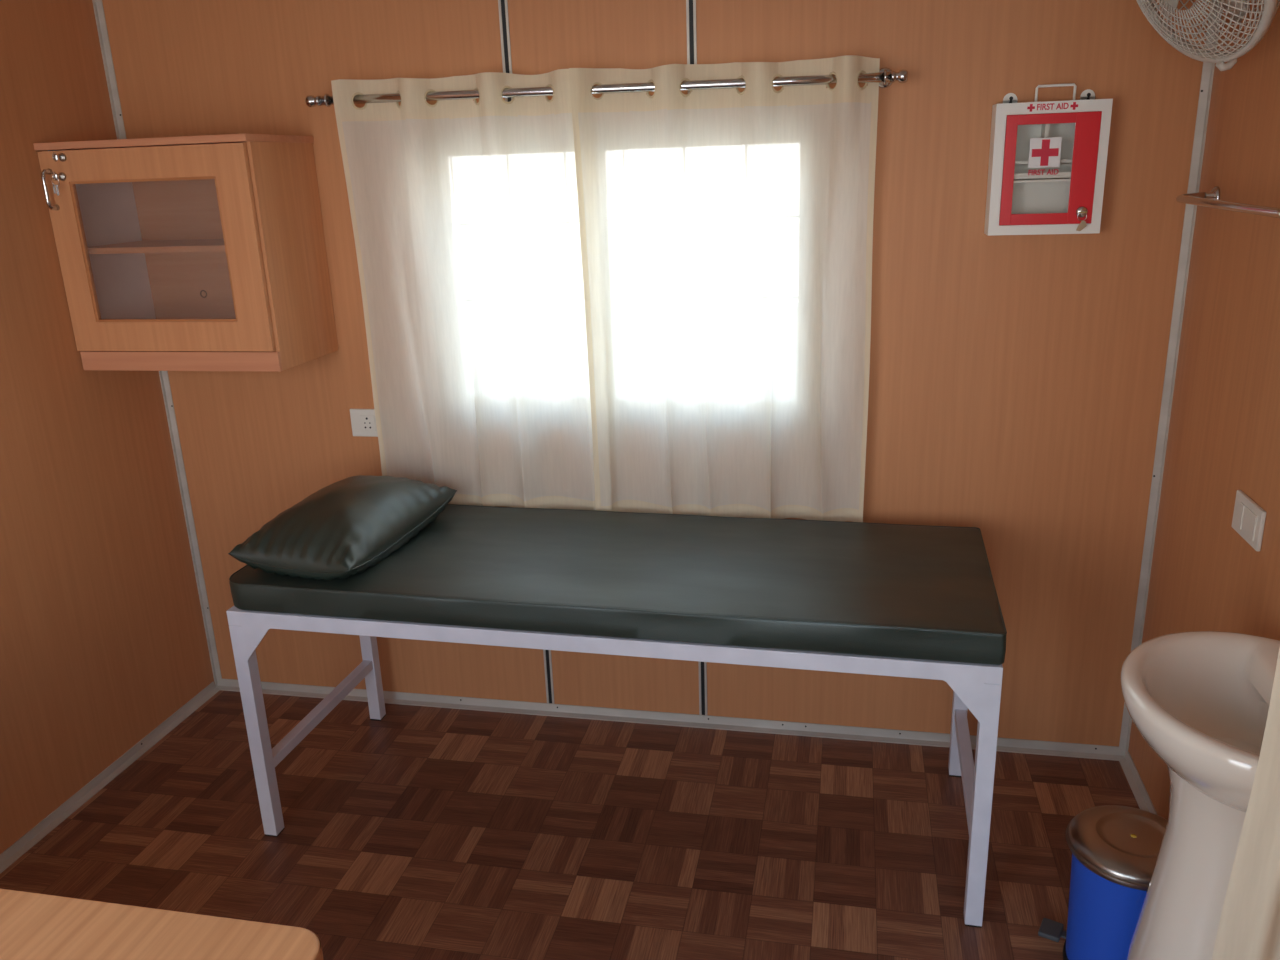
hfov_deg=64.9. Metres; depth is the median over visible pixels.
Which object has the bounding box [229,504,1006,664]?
mattress
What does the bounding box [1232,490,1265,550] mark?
light switch
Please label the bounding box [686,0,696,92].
trim
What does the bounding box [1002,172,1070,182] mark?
shelf
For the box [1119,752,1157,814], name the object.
baseboard
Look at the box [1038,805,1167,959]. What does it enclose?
pedal bin
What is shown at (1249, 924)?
privacy curtain
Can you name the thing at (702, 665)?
trim
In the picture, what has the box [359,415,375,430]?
outlet
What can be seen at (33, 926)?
table
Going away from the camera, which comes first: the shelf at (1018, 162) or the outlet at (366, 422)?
the shelf at (1018, 162)
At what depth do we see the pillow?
2.54 m
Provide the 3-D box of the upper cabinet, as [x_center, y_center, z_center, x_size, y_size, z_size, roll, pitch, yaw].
[-1.253,-0.633,2.819,0.620,0.608,0.372,2,18,12]
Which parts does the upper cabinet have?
handle, door, rail, panel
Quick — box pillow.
[228,475,456,579]
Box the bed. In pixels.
[226,606,1002,927]
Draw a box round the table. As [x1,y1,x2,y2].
[0,888,322,959]
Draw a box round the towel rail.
[1176,186,1279,217]
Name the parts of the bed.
leg, leg, frame rail, leg, leg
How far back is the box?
2.43 m
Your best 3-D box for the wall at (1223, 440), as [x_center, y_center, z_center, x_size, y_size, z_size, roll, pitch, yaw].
[1.055,0.149,1.005,0.050,2.600,3.300,2,18,12]
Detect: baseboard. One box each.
[0,681,219,873]
[216,679,1125,760]
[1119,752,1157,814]
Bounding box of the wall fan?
[1136,0,1279,70]
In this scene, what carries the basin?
on the floor
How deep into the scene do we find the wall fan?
1.99 m
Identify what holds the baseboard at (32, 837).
attached to the wall at (103, 639)
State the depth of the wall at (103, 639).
2.79 m
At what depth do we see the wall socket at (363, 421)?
3.07 m
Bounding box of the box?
[984,83,1112,235]
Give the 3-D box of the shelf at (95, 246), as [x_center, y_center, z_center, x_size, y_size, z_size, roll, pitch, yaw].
[-1.247,-0.664,2.846,0.578,0.016,0.288,2,18,12]
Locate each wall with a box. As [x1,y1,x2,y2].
[0,0,214,853]
[102,0,1209,746]
[1128,0,1279,819]
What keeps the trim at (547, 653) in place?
attached to the wall at (1016, 382)
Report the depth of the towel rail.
2.04 m
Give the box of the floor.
[0,690,1139,959]
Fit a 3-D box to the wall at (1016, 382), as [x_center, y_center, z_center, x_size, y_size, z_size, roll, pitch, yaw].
[-0.068,-0.393,2.869,3.034,2.600,0.050,2,18,12]
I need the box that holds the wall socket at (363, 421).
[350,409,377,436]
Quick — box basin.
[1120,631,1279,959]
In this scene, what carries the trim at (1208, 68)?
attached to the wall at (1016, 382)
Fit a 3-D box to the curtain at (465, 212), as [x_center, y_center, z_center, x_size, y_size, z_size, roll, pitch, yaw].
[-0.447,-0.482,2.811,0.696,1.214,0.085,2,18,12]
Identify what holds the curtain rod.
attached to the wall at (1016, 382)
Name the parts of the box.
door, carry handle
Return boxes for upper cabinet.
[33,134,337,371]
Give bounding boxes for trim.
[92,0,221,686]
[498,0,512,101]
[543,650,554,703]
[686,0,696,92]
[698,661,706,715]
[1119,0,1221,756]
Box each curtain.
[331,69,595,509]
[569,55,879,521]
[1212,646,1279,959]
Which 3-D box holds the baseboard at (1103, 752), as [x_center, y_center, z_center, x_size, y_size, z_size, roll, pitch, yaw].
[-0.035,0.747,3.188,2.934,0.032,0.024,2,18,12]
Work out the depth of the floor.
2.64 m
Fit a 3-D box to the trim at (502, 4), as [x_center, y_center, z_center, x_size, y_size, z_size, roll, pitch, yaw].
[-0.359,-1.280,2.619,0.025,0.640,0.004,2,18,12]
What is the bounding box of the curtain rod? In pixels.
[305,68,907,106]
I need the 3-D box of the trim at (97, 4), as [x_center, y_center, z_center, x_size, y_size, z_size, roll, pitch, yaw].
[-1.501,-0.449,3.127,0.022,2.450,0.013,2,18,12]
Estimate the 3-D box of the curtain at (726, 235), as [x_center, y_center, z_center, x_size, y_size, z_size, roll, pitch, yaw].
[0.225,-0.456,2.670,0.762,1.214,0.095,2,18,12]
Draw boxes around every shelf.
[88,239,225,253]
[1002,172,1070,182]
[1003,159,1071,165]
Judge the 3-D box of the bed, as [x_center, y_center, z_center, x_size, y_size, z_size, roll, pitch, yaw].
[-0.055,0.574,2.686,1.830,0.662,0.636,2,18,13]

